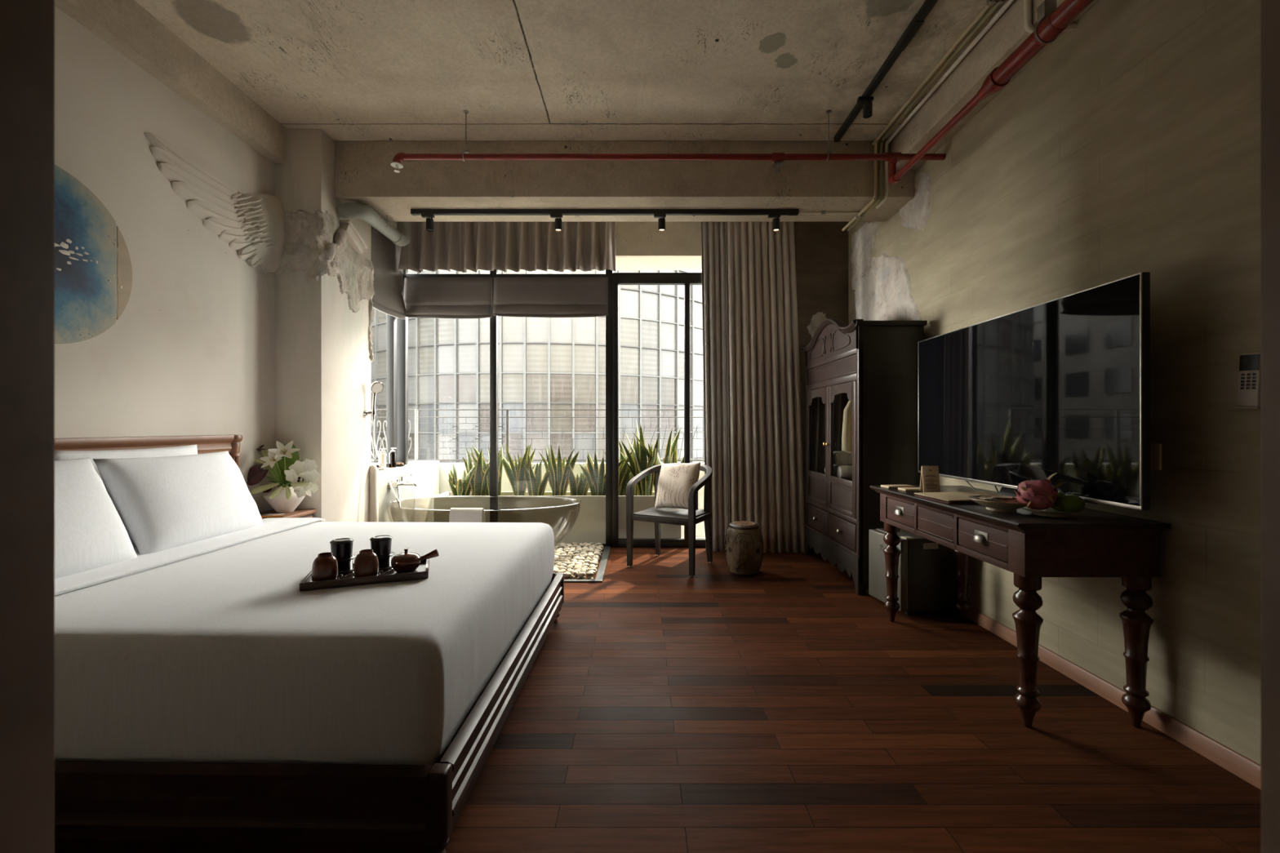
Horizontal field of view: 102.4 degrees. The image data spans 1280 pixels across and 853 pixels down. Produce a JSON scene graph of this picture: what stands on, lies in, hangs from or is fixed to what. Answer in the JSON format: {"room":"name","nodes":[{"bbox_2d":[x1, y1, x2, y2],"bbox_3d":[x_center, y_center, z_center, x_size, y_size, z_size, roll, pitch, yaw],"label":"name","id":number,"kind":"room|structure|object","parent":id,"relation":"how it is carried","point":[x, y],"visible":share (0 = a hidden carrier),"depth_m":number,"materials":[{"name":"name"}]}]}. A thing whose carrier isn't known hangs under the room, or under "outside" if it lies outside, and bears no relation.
{"room":"hotel room","nodes":[
{"label":"hotel room","id":0,"kind":"room"},
{"bbox_2d":[54,5,275,512],"bbox_3d":[-2.565,-0.450,1.978,0.110,3.200,3.115,0,0,0],"label":"wall","id":1,"kind":"structure","parent":0,"point":[191,349],"depth_m":2.67,"materials":[{"name":"white paint"}]},
{"bbox_2d":[54,164,132,343],"bbox_3d":[-2.495,-0.732,2.137,0.028,0.768,0.768,0,0,0],"label":"painting","id":2,"kind":"object","parent":1,"relation":"attached to","point":[93,268],"visible":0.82,"depth_m":2.30,"materials":[{"name":"blue fabric"}]},
{"bbox_2d":[143,132,285,273],"bbox_3d":[-2.466,-1.294,3.082,0.087,0.578,0.962,0,0,0],"label":"relief","id":3,"kind":"object","parent":1,"relation":"attached to","point":[252,224],"visible":0.99,"depth_m":3.11,"materials":[{"name":"white paint"}]},
{"bbox_2d":[273,128,377,522],"bbox_3d":[-2.368,-0.450,3.850,0.505,3.200,0.746,0,0,0],"label":"wall column","id":4,"kind":"structure","parent":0,"point":[324,277],"depth_m":3.55,"materials":[{"name":"white paint"}]},
{"bbox_2d":[364,381,400,508],"bbox_3d":[-2.073,0.163,4.235,0.154,1.048,0.378,0,0,18],"label":"shower","id":5,"kind":"object","parent":4,"relation":"attached to","point":[376,387],"visible":0.99,"depth_m":4.13,"materials":[{"name":"silver metal"}]},
{"bbox_2d":[387,221,396,228],"bbox_3d":[-2.335,-1.837,4.539,0.170,0.427,0.690,0,0,0],"label":"lintel","id":6,"kind":"object","parent":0,"point":[393,224],"depth_m":4.70,"materials":[{"name":"concrete"}]},
{"bbox_2d":[371,226,405,319],"bbox_3d":[-2.207,-1.379,4.508,0.051,0.802,0.586,0,0,0],"label":"blind","id":7,"kind":"object","parent":6,"relation":"hanging from","point":[388,298],"visible":0.81,"depth_m":4.49,"materials":[{"name":"fabric"}]},
{"bbox_2d":[377,465,414,522],"bbox_3d":[-2.280,0.757,4.539,0.280,0.785,0.690,0,0,0],"label":"wall ledge","id":8,"kind":"object","parent":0,"point":[406,513],"visible":0.26,"depth_m":4.52,"materials":[{"name":"paint"}]},
{"bbox_2d":[371,314,403,467],"bbox_3d":[-2.280,-0.629,4.539,0.060,1.988,0.690,0,0,0],"label":"window","id":9,"kind":"structure","parent":8,"relation":"attached to","point":[392,321],"depth_m":4.70,"materials":[{"name":"black metal"}]},
{"bbox_2d":[387,474,417,488],"bbox_3d":[-2.039,0.473,4.475,0.201,0.111,0.217,0,0,0],"label":"mixer","id":10,"kind":"object","parent":8,"relation":"attached to","point":[400,482],"visible":0.97,"depth_m":4.46,"materials":[{"name":"silver metal"}]},
{"bbox_2d":[371,460,705,537],"bbox_3d":[-1.000,0.772,5.252,7.200,0.815,0.736,0,0,0],"label":"wall","id":11,"kind":"structure","parent":0,"point":[431,477],"depth_m":5.45,"materials":[{"name":"white paint"}]},
{"bbox_2d":[371,408,704,462],"bbox_3d":[-1.237,0.111,5.540,4.280,0.598,0.033,0,0,0],"label":"balcony railing","id":12,"kind":"object","parent":11,"relation":"on","point":[415,417],"visible":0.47,"depth_m":5.54,"materials":[{"name":"black metal"}]},
{"bbox_2d":[408,259,702,270],"bbox_3d":[-1.000,-1.736,5.172,7.200,0.227,0.336,0,0,0],"label":"ceiling","id":13,"kind":"structure","parent":0,"point":[620,264],"depth_m":5.16,"materials":[{"name":"paint"}]},
{"bbox_2d":[134,0,1007,141],"bbox_3d":[-0.260,-2.110,2.650,4.720,0.120,4.700,0,0,0],"label":"ceiling","id":14,"kind":"structure","parent":0,"point":[345,69],"depth_m":2.90,"materials":[{"name":"concrete"}]},
{"bbox_2d":[54,0,286,164],"bbox_3d":[-2.470,-1.927,1.978,0.080,0.245,3.115,0,0,0],"label":"ceiling beam","id":15,"kind":"structure","parent":14,"relation":"attached to","point":[126,26],"depth_m":2.72,"materials":[{"name":"concrete"}]},
{"bbox_2d":[337,202,410,246],"bbox_3d":[-2.064,-1.782,4.060,0.210,0.537,0.761,0,0,0],"label":"drain pipe","id":16,"kind":"object","parent":14,"relation":"attached to","point":[400,236],"visible":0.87,"depth_m":3.89,"materials":[{"name":"grey plastic"}]},
{"bbox_2d":[334,140,915,221],"bbox_3d":[-0.105,-1.847,3.909,4.170,0.405,0.452,0,0,0],"label":"ceiling beam","id":17,"kind":"structure","parent":14,"relation":"attached to","point":[364,174],"depth_m":3.68,"materials":[{"name":"concrete"}]},
{"bbox_2d":[410,208,798,215],"bbox_3d":[-0.268,-1.627,3.905,2.935,0.037,0.038,0,0,0],"label":"track","id":18,"kind":"object","parent":17,"relation":"attached to","point":[413,211],"visible":1,"depth_m":3.89,"materials":[{"name":"black metal"}]},
{"bbox_2d":[390,0,1093,184],"bbox_3d":[0.146,-1.799,2.026,3.669,0.501,2.868,0,0,0],"label":"pipe","id":19,"kind":"object","parent":14,"relation":"attached to","point":[1051,21],"visible":1,"depth_m":3.32,"materials":[{"name":"metal"}]},
{"bbox_2d":[834,0,937,142],"bbox_3d":[1.390,-2.029,2.120,0.040,0.042,3.040,0,0,0],"label":"track","id":20,"kind":"object","parent":14,"relation":"attached to","point":[917,20],"visible":1,"depth_m":2.82,"materials":[{"name":"black metal"}]},
{"bbox_2d":[857,96,873,118],"bbox_3d":[1.380,-1.958,3.150,0.090,0.111,0.054,0,0,0],"label":"spotlight","id":21,"kind":"object","parent":20,"relation":"attached to","point":[867,100],"visible":1,"depth_m":3.13,"materials":[{"name":"black metal"}]},
{"bbox_2d":[841,0,996,231],"bbox_3d":[1.675,-1.825,2.396,0.033,0.433,3.692,0,0,0],"label":"conduit","id":22,"kind":"object","parent":14,"relation":"attached to","point":[989,2],"visible":0.93,"depth_m":3.13,"materials":[{"name":"metal"}]},
{"bbox_2d":[846,0,1005,231],"bbox_3d":[1.716,-1.825,2.396,0.035,0.435,3.692,0,0,0],"label":"conduit","id":23,"kind":"object","parent":14,"relation":"attached to","point":[999,2],"visible":0.88,"depth_m":3.13,"materials":[{"name":"metal"}]},
{"bbox_2d":[875,0,1013,208],"bbox_3d":[1.758,-1.825,2.175,0.038,0.433,3.250,0,0,0],"label":"conduit","id":24,"kind":"object","parent":14,"relation":"attached to","point":[1008,2],"visible":0.91,"depth_m":3.02,"materials":[{"name":"metal"}]},
{"bbox_2d":[890,0,1098,169],"bbox_3d":[1.887,-1.942,2.051,0.185,0.215,3.263,0,0,0],"label":"ceiling beam","id":25,"kind":"structure","parent":14,"relation":"attached to","point":[1008,32],"depth_m":2.86,"materials":[{"name":"concrete"}]},
{"bbox_2d":[1023,0,1077,33],"bbox_3d":[1.873,-1.926,2.352,0.216,0.247,0.030,0,0,6],"label":"conduit","id":26,"kind":"object","parent":14,"relation":"attached to","point":[1029,28],"visible":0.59,"depth_m":2.35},
{"bbox_3d":[-0.350,-1.993,4.710,3.600,0.115,0.100,0,0,0],"label":"rail","id":27,"kind":"object","parent":14,"relation":"attached to","visible":0},
{"bbox_2d":[398,221,615,272],"bbox_3d":[-1.208,-1.693,4.638,1.973,0.595,0.151,0,0,0],"label":"valance","id":28,"kind":"object","parent":27,"relation":"hanging from","point":[457,246],"visible":0.78,"depth_m":4.64,"materials":[{"name":"fabric"}]},
{"bbox_2d":[701,221,728,551],"bbox_3d":[0.722,-0.389,4.760,0.319,3.082,0.078,0,0,0],"label":"curtain","id":29,"kind":"object","parent":27,"relation":"hanging from","point":[713,233],"visible":0.82,"depth_m":4.74,"materials":[{"name":"grey fabric"}]},
{"bbox_2d":[724,221,804,552],"bbox_3d":[1.147,-0.389,4.715,0.735,3.082,0.084,0,0,0],"label":"curtain","id":30,"kind":"object","parent":27,"relation":"hanging from","point":[766,486],"visible":0.9,"depth_m":4.69,"materials":[{"name":"fabric"}]},
{"bbox_2d":[54,547,1261,852],"bbox_3d":[-0.260,1.210,2.625,4.720,0.120,4.650,0,0,0],"label":"floor","id":31,"kind":"structure","parent":0,"point":[782,708],"depth_m":1.85,"materials":[{"name":"brown wood"}]},
{"bbox_2d":[259,509,315,519],"bbox_3d":[-2.349,0.858,3.318,0.302,0.585,0.393,0,0,0],"label":"nightstand","id":32,"kind":"object","parent":31,"relation":"on","point":[296,513],"visible":0.08,"depth_m":3.39,"materials":[{"name":"brown wood"}]},
{"bbox_2d":[263,486,305,513],"bbox_3d":[-2.345,0.481,3.400,0.234,0.168,0.234,0,0,0],"label":"vase","id":33,"kind":"object","parent":32,"relation":"on","point":[280,504],"visible":0.6,"depth_m":3.33,"materials":[{"name":"beige ceramic"}]},
{"bbox_2d":[246,463,280,493],"bbox_3d":[-2.425,0.379,3.316,0.210,0.274,0.079,0,0,-28],"label":"anthurium","id":34,"kind":"object","parent":33,"relation":"in","point":[255,475],"visible":0.76,"depth_m":3.30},
{"bbox_2d":[259,448,282,483],"bbox_3d":[-2.368,0.329,3.315,0.137,0.372,0.111,0,0,-37],"label":"lily","id":35,"kind":"object","parent":33,"relation":"in","point":[270,460],"visible":0.91,"depth_m":3.33,"materials":[{"name":"white plant"}]},
{"bbox_2d":[267,440,300,484],"bbox_3d":[-2.323,0.304,3.357,0.179,0.421,0.106,0,0,-30],"label":"lily","id":36,"kind":"object","parent":33,"relation":"in","point":[286,451],"visible":0.87,"depth_m":3.38,"materials":[{"name":"white plant"}]},
{"bbox_2d":[266,458,303,486],"bbox_3d":[-2.345,0.304,3.414,0.198,0.205,0.226,0,0,-31],"label":"cluster","id":37,"kind":"object","parent":33,"relation":"in","point":[275,474],"visible":0.33,"depth_m":3.38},
{"bbox_2d":[276,443,298,471],"bbox_3d":[-2.358,0.309,3.428,0.143,0.413,0.058,0,0,0],"label":"leaves","id":38,"kind":"object","parent":33,"relation":"in","point":[289,461],"visible":0.34,"depth_m":3.44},
{"bbox_2d":[284,458,320,498],"bbox_3d":[-2.205,0.362,3.327,0.282,0.307,0.085,0,0,13],"label":"orchid spray","id":39,"kind":"object","parent":33,"relation":"in","point":[312,475],"visible":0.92,"depth_m":3.32,"materials":[{"name":"white plant"}]},
{"bbox_2d":[54,434,564,852],"bbox_3d":[-1.483,0.600,2.188,2.038,1.101,1.846,0,0,1],"label":"bed","id":40,"kind":"object","parent":31,"relation":"on","point":[357,804],"visible":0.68,"depth_m":1.30,"materials":[{"name":"brown wood"}]},
{"bbox_2d":[54,521,554,766],"bbox_3d":[-1.462,0.739,2.187,1.914,0.382,1.704,0,0,1],"label":"mattress","id":41,"kind":"object","parent":40,"relation":"on","point":[219,655],"visible":0.76,"depth_m":1.36,"materials":[{"name":"white fabric"}]},
{"bbox_2d":[54,444,197,547],"bbox_3d":[-2.342,0.328,2.420,0.141,0.461,0.700,0,0,0],"label":"pillow","id":42,"kind":"object","parent":41,"relation":"on","point":[192,449],"visible":0.15,"depth_m":2.34,"materials":[{"name":"white fabric"}]},
{"bbox_2d":[54,517,324,595],"bbox_3d":[-2.035,0.543,2.198,0.335,0.028,1.680,0,0,1],"label":"sheet","id":43,"kind":"object","parent":41,"relation":"on","point":[143,562],"visible":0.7,"depth_m":2.13,"materials":[{"name":"white fabric"}]},
{"bbox_2d":[54,457,137,578],"bbox_3d":[-2.155,0.342,1.765,0.281,0.431,0.705,0,0,0],"label":"pillow","id":44,"kind":"object","parent":43,"relation":"on","point":[90,532],"visible":0.52,"depth_m":1.93,"materials":[{"name":"white fabric"}]},
{"bbox_2d":[92,450,262,555],"bbox_3d":[-2.159,0.345,2.475,0.272,0.422,0.701,0,0,0],"label":"pillow","id":45,"kind":"object","parent":43,"relation":"on","point":[164,503],"visible":0.99,"depth_m":2.32,"materials":[{"name":"white fabric"}]},
{"bbox_2d":[299,559,429,591],"bbox_3d":[-0.987,0.534,1.883,0.396,0.026,0.222,0,0,-21],"label":"tray","id":46,"kind":"object","parent":41,"relation":"on","point":[422,571],"visible":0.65,"depth_m":1.79,"materials":[{"name":"brown wood"}]},
{"bbox_2d":[337,564,354,574],"bbox_3d":[-1.101,0.532,1.898,0.104,0.014,0.103,0,0,0],"label":"saucer","id":47,"kind":"object","parent":46,"relation":"on","point":[348,571],"visible":0.23,"depth_m":1.87,"materials":[{"name":"ceramic"}]},
{"bbox_2d":[329,537,355,572],"bbox_3d":[-1.101,0.475,1.898,0.094,0.114,0.094,0,0,0],"label":"filter","id":48,"kind":"object","parent":47,"relation":"on","point":[341,548],"visible":0.77,"depth_m":1.87,"materials":[{"name":"black ceramic"}]},
{"bbox_2d":[337,559,352,572],"bbox_3d":[-1.101,0.510,1.898,0.072,0.044,0.072,0,0,0],"label":"cup","id":49,"kind":"object","parent":48,"relation":"on","point":[344,565],"depth_m":1.87,"materials":[{"name":"black ceramic"}]},
{"bbox_2d":[378,565,391,570],"bbox_3d":[-0.979,0.532,1.946,0.104,0.014,0.103,0,0,0],"label":"saucer","id":50,"kind":"object","parent":46,"relation":"on","point":[390,566],"visible":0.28,"depth_m":1.91,"materials":[{"name":"grey metal"}]},
{"bbox_2d":[369,535,395,568],"bbox_3d":[-0.979,0.475,1.946,0.094,0.114,0.094,0,0,0],"label":"filter","id":51,"kind":"object","parent":50,"relation":"on","point":[380,545],"visible":0.77,"depth_m":1.92,"materials":[{"name":"black ceramic"}]},
{"bbox_2d":[377,555,391,568],"bbox_3d":[-0.979,0.510,1.946,0.072,0.044,0.072,0,0,0],"label":"cup","id":52,"kind":"object","parent":51,"relation":"on","point":[384,562],"depth_m":1.92,"materials":[{"name":"black ceramic"}]},
{"bbox_2d":[391,547,439,573],"bbox_3d":[-0.850,0.496,1.933,0.164,0.086,0.106,0,0,-39],"label":"teapot","id":53,"kind":"object","parent":46,"relation":"on","point":[407,562],"visible":1,"depth_m":1.89,"materials":[{"name":"red ceramic"}]},
{"bbox_3d":[-1.099,0.538,1.796,0.094,0.003,0.094,0,0,0],"label":"coaster","id":54,"kind":"object","parent":46,"relation":"on","visible":0},
{"bbox_2d":[311,552,338,582],"bbox_3d":[-1.099,0.490,1.796,0.079,0.092,0.079,0,0,0],"label":"teacup","id":55,"kind":"object","parent":54,"relation":"on","point":[325,566],"visible":0.95,"depth_m":1.77,"materials":[{"name":"red ceramic"}]},
{"bbox_3d":[-0.980,0.538,1.842,0.094,0.003,0.094,0,0,0],"label":"coaster","id":56,"kind":"object","parent":46,"relation":"on","visible":0},
{"bbox_2d":[353,549,378,577],"bbox_3d":[-0.980,0.490,1.842,0.079,0.092,0.079,0,0,0],"label":"teacup","id":57,"kind":"object","parent":56,"relation":"on","point":[366,562],"visible":0.93,"depth_m":1.81,"materials":[{"name":"red ceramic"}]},
{"bbox_2d":[386,497,580,546],"bbox_3d":[-1.300,0.888,4.325,1.626,0.524,0.847,0,0,0],"label":"bathtub","id":58,"kind":"object","parent":31,"relation":"on","point":[575,498],"visible":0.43,"depth_m":4.31,"materials":[{"name":"white plastic"}]},
{"bbox_2d":[448,507,485,522],"bbox_3d":[-1.322,0.786,3.936,0.254,0.328,0.103,0,0,0],"label":"bath towel","id":59,"kind":"object","parent":58,"relation":"hanging from","point":[456,514],"visible":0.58,"depth_m":3.90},
{"bbox_2d":[594,546,610,582],"bbox_3d":[-0.306,1.144,4.337,0.057,0.012,1.094,0,0,0],"label":"stone edging","id":60,"kind":"object","parent":31,"relation":"on","point":[600,574],"visible":1,"depth_m":4.22,"materials":[{"name":"grey stone"}]},
{"bbox_2d":[626,462,712,577],"bbox_3d":[0.285,0.736,4.295,0.643,0.828,0.559,0,0,30],"label":"armchair","id":61,"kind":"object","parent":31,"relation":"on","point":[692,516],"visible":0.9,"depth_m":4.19,"materials":[{"name":"grey wood"}]},
{"bbox_2d":[654,462,701,509],"bbox_3d":[0.311,0.495,4.291,0.417,0.405,0.226,0,0,33],"label":"cushion","id":62,"kind":"object","parent":61,"relation":"on","point":[675,482],"visible":0.9,"depth_m":4.22,"materials":[{"name":"fabric"}]},
{"bbox_2d":[724,520,764,576],"bbox_3d":[0.817,0.954,4.040,0.294,0.392,0.294,0,0,-34],"label":"garden stool","id":63,"kind":"object","parent":31,"relation":"on","point":[744,543],"visible":1,"depth_m":3.93,"materials":[{"name":"ceramic"}]},
{"bbox_2d":[800,318,927,595],"bbox_3d":[1.698,0.151,4.077,0.495,1.997,1.189,0,0,0],"label":"wardrobe","id":64,"kind":"object","parent":31,"relation":"on","point":[873,365],"visible":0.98,"depth_m":3.51,"materials":[{"name":"brown wood"}]},
{"bbox_2d":[835,465,852,479],"bbox_3d":[1.688,0.357,4.020,0.294,0.110,0.113,0,0,0],"label":"rolled towel","id":65,"kind":"object","parent":64,"relation":"on","point":[845,472],"visible":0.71,"depth_m":3.98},
{"bbox_2d":[833,452,852,466],"bbox_3d":[1.688,0.257,4.075,0.294,0.110,0.113,0,0,0],"label":"rolled towel","id":66,"kind":"object","parent":65,"relation":"on","point":[839,458],"visible":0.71,"depth_m":4.03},
{"bbox_2d":[841,400,852,453],"bbox_3d":[1.660,-0.081,3.858,0.298,0.585,0.086,0,0,0],"label":"bathrobe","id":67,"kind":"object","parent":64,"relation":"hanging from","point":[846,435],"visible":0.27,"depth_m":3.83,"materials":[{"name":"white fabric"}]},
{"bbox_2d":[868,528,957,615],"bbox_3d":[1.744,0.912,3.292,0.401,0.476,0.331,0,0,-9],"label":"fridge","id":68,"kind":"object","parent":31,"relation":"on","point":[927,580],"visible":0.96,"depth_m":3.13,"materials":[{"name":"black"}]},
{"bbox_2d":[869,485,1170,728],"bbox_3d":[1.684,0.755,2.521,0.568,0.790,1.229,0,0,0],"label":"writing desk","id":69,"kind":"object","parent":31,"relation":"on","point":[1093,543],"visible":1,"depth_m":1.95,"materials":[{"name":"brown wood"}]},
{"bbox_2d":[919,466,940,492],"bbox_3d":[1.575,0.287,2.795,0.080,0.146,0.095,0,0,16],"label":"tent card","id":70,"kind":"object","parent":69,"relation":"on","point":[930,480],"visible":0.97,"depth_m":2.77,"materials":[{"name":"wood"}]},
{"bbox_2d":[925,469,937,488],"bbox_3d":[1.568,0.283,2.771,0.060,0.100,0.032,0,0,16],"label":"print","id":71,"kind":"object","parent":70,"relation":"attached to","point":[931,474],"depth_m":2.77,"materials":[{"name":"beige"}]},
{"bbox_2d":[914,491,1006,503],"bbox_3d":[1.605,0.349,2.535,0.360,0.021,0.274,0,0,-3],"label":"folder","id":72,"kind":"object","parent":69,"relation":"on","point":[962,497],"visible":0.67,"depth_m":2.54,"materials":[{"name":"paper"}]},
{"bbox_2d":[968,495,1026,512],"bbox_3d":[1.548,0.335,2.205,0.238,0.049,0.238,0,0,0],"label":"bowl","id":73,"kind":"object","parent":69,"relation":"on","point":[1002,506],"visible":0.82,"depth_m":2.15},
{"bbox_2d":[1018,506,1087,517],"bbox_3d":[1.665,0.344,2.085,0.226,0.030,0.226,0,0,0],"label":"plate","id":74,"kind":"object","parent":69,"relation":"on","point":[1050,512],"visible":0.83,"depth_m":2.03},
{"bbox_2d":[1013,472,1066,510],"bbox_3d":[1.621,0.265,2.103,0.155,0.156,0.163,0,0,0],"label":"dragon fruit","id":75,"kind":"object","parent":74,"relation":"on","point":[1037,495],"visible":0.96,"depth_m":2.06,"materials":[{"name":"food"}]},
{"bbox_2d":[1057,493,1084,512],"bbox_3d":[1.715,0.305,2.045,0.083,0.080,0.085,0,0,0],"label":"apple","id":76,"kind":"object","parent":74,"relation":"on","point":[1072,503],"visible":0.87,"depth_m":2.02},
{"bbox_2d":[615,221,701,259],"bbox_3d":[-0.675,-1.837,4.944,3.550,0.427,0.120,0,0,0],"label":"wall","id":77,"kind":"structure","parent":0,"point":[634,240],"depth_m":4.88,"materials":[{"name":"paint"}]},
{"bbox_2d":[397,269,613,547],"bbox_3d":[-1.296,-0.236,4.914,2.068,2.773,0.060,0,0,0],"label":"window","id":78,"kind":"structure","parent":77,"relation":"attached to","point":[402,325],"depth_m":4.88,"materials":[{"name":"black metal"}]},
{"bbox_2d":[403,277,492,318],"bbox_3d":[-1.804,-1.207,4.819,0.825,0.397,0.056,0,0,0],"label":"blind","id":79,"kind":"object","parent":78,"relation":"attached to","point":[424,297],"visible":1,"depth_m":4.82,"materials":[{"name":"fabric"}]},
{"bbox_2d":[492,277,608,317],"bbox_3d":[-0.838,-1.212,4.818,1.078,0.387,0.056,0,0,0],"label":"blind","id":80,"kind":"object","parent":78,"relation":"attached to","point":[530,297],"visible":1,"depth_m":4.82,"materials":[{"name":"fabric"}]},
{"bbox_2d":[612,272,706,547],"bbox_3d":[0.419,-0.236,4.914,1.362,2.773,0.060,0,0,0],"label":"door","id":81,"kind":"structure","parent":77,"relation":"attached to","point":[686,279],"depth_m":4.88,"materials":[{"name":"black metal"}]},
{"bbox_2d":[681,537,705,538],"bbox_3d":[-1.000,1.290,5.312,7.200,0.220,0.616,0,0,0],"label":"floor","id":82,"kind":"structure","parent":0,"point":[682,537],"depth_m":5.45,"materials":[{"name":"white paint"}]},
{"bbox_2d":[433,491,489,522],"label":"concrete planter","id":83,"kind":"object","parent":82,"relation":"on","point":[443,502],"depth_m":4.98,"materials":[{"name":"concrete"}]},
{"bbox_2d":[448,463,476,495],"bbox_3d":[-1.761,0.544,5.127,0.340,0.362,0.170,0,0,20],"label":"snake plant","id":84,"kind":"object","parent":83,"relation":"on","point":[460,487],"visible":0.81,"depth_m":5.12,"materials":[{"name":"green plant"}]},
{"bbox_2d":[462,447,500,495],"bbox_3d":[-1.583,0.466,5.124,0.440,0.518,0.191,0,0,25],"label":"snake plant","id":85,"kind":"object","parent":83,"relation":"on","point":[478,485],"visible":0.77,"depth_m":5.11,"materials":[{"name":"green plant"}]},
{"bbox_2d":[470,443,502,495],"bbox_3d":[-1.510,0.449,5.158,0.384,0.553,0.211,0,0,15],"label":"snake plant","id":86,"kind":"object","parent":83,"relation":"on","point":[500,455],"visible":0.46,"depth_m":5.16,"materials":[{"name":"green plant"}]},
{"bbox_2d":[497,491,605,543],"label":"concrete planter","id":87,"kind":"object","parent":82,"relation":"on","point":[557,514],"depth_m":4.98,"materials":[{"name":"concrete"}]},
{"bbox_2d":[497,443,535,495],"bbox_3d":[-1.248,0.446,5.193,0.397,0.558,0.261,0,0,0],"label":"snake plant","id":88,"kind":"object","parent":87,"relation":"on","point":[515,473],"visible":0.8,"depth_m":5.16,"materials":[{"name":"green plant"}]},
{"bbox_2d":[523,453,556,495],"bbox_3d":[-1.001,0.490,5.160,0.288,0.469,0.243,0,0,27],"label":"snake plant","id":89,"kind":"object","parent":87,"relation":"on","point":[535,486],"visible":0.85,"depth_m":5.11,"materials":[{"name":"green plant"}]},
{"bbox_2d":[538,444,579,495],"bbox_3d":[-0.798,0.449,5.141,0.434,0.552,0.224,0,0,39],"label":"snake plant","id":90,"kind":"object","parent":87,"relation":"on","point":[557,478],"visible":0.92,"depth_m":5.10,"materials":[{"name":"green plant"}]},
{"bbox_2d":[564,456,589,495],"bbox_3d":[-0.596,0.502,5.154,0.319,0.446,0.143,0,0,-22],"label":"snake plant","id":91,"kind":"object","parent":87,"relation":"on","point":[579,486],"visible":0.77,"depth_m":5.12,"materials":[{"name":"green plant"}]},
{"bbox_2d":[579,451,623,495],"bbox_3d":[-0.386,0.485,5.145,0.455,0.479,0.196,0,0,-9],"label":"snake plant","id":92,"kind":"object","parent":87,"relation":"on","point":[596,478],"visible":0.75,"depth_m":5.10,"materials":[{"name":"green plant"}]},
{"bbox_2d":[633,520,654,538],"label":"concrete planter","id":93,"kind":"object","parent":82,"relation":"on","point":[642,530],"depth_m":4.98,"materials":[{"name":"concrete"}]},
{"bbox_2d":[604,439,637,495],"bbox_3d":[-0.163,0.419,5.219,0.414,0.611,0.172,0,0,15],"label":"snake plant","id":94,"kind":"object","parent":93,"relation":"on","point":[630,477],"visible":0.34,"depth_m":5.18,"materials":[{"name":"green plant"}]},
{"bbox_2d":[618,448,633,495],"bbox_3d":[-0.230,0.466,5.208,0.482,0.517,0.198,0,0,5],"label":"snake plant","id":95,"kind":"object","parent":93,"relation":"on","point":[624,473],"visible":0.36,"depth_m":5.16,"materials":[{"name":"green plant"}]},
{"bbox_2d":[619,418,658,495],"bbox_3d":[0.035,0.324,5.096,0.445,0.802,0.229,0,0,-26],"label":"snake plant","id":96,"kind":"object","parent":93,"relation":"on","point":[639,463],"visible":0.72,"depth_m":5.08,"materials":[{"name":"green plant"}]},
{"bbox_2d":[632,428,680,490],"bbox_3d":[0.156,0.365,5.171,0.516,0.720,0.279,0,0,-10],"label":"snake plant","id":97,"kind":"object","parent":93,"relation":"on","point":[669,457],"visible":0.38,"depth_m":5.12,"materials":[{"name":"green plant"}]},
{"bbox_2d":[793,221,848,526],"bbox_3d":[1.540,-0.450,4.933,0.880,3.200,0.141,0,0,0],"label":"wall","id":98,"kind":"structure","parent":0,"point":[821,247],"depth_m":4.88,"materials":[{"name":"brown paint"}]},
{"bbox_2d":[848,0,1261,764],"bbox_3d":[2.027,-0.450,2.712,0.146,3.200,4.584,0,0,0],"label":"wall","id":99,"kind":"structure","parent":0,"point":[1131,144],"depth_m":1.98,"materials":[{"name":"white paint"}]},
{"bbox_2d":[917,271,1150,510],"bbox_3d":[1.868,-0.090,2.536,0.214,0.900,1.486,0,0,1],"label":"television","id":100,"kind":"object","parent":99,"relation":"attached to","point":[1061,385],"visible":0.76,"depth_m":2.21,"materials":[{"name":"glass"}]},
{"bbox_2d":[953,607,1261,790],"bbox_3d":[1.972,1.115,1.980,0.016,0.070,3.000,0,0,0],"label":"baseboard","id":101,"kind":"structure","parent":99,"relation":"attached to","point":[1236,763],"depth_m":1.96,"materials":[{"name":"brown wood"}]},
{"bbox_2d":[1150,443,1161,470],"bbox_3d":[1.974,0.115,2.005,0.012,0.100,0.110,0,0,0],"label":"wall socket","id":102,"kind":"object","parent":99,"relation":"attached to","point":[1155,448],"visible":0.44,"depth_m":1.96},
{"bbox_2d":[1234,351,1261,408],"bbox_3d":[1.967,-0.147,1.656,0.026,0.182,0.071,0,0,0],"label":"remote","id":103,"kind":"object","parent":99,"relation":"attached to","point":[1249,393],"visible":0.97,"depth_m":1.65,"materials":[{"name":"grey plastic"}]},
{"bbox_3d":[-0.260,-0.450,0.390,4.720,3.200,0.180,0,0,0],"label":"wall","id":104,"kind":"structure","parent":0,"visible":0},
{"bbox_2d":[0,0,54,852],"bbox_3d":[-0.606,0.000,0.390,0.078,2.300,0.220,0,0,0],"label":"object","id":105,"kind":"structure","parent":104,"relation":"attached to","point":[27,27],"depth_m":0.47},
{"bbox_2d":[1261,0,1279,852],"bbox_3d":[0.643,0.000,0.390,0.084,2.300,0.220,0,0,0],"label":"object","id":106,"kind":"structure","parent":104,"relation":"attached to","point":[1270,9],"depth_m":0.49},
{"label":"outside","id":107,"kind":"structure","parent":0,"visible":0},
{"bbox_3d":[0.000,9.250,43.000,120.000,0.200,94.000,0,0,0],"label":"ground","id":108,"kind":"structure","parent":107,"visible":0},
{"bbox_2d":[371,270,704,462],"bbox_3d":[-3.731,1.585,21.415,18.033,15.130,8.951,0,0,-4],"label":"office building","id":109,"kind":"structure","parent":108,"relation":"on","point":[544,362],"depth_m":17.36,"materials":[{"name":"glass"}]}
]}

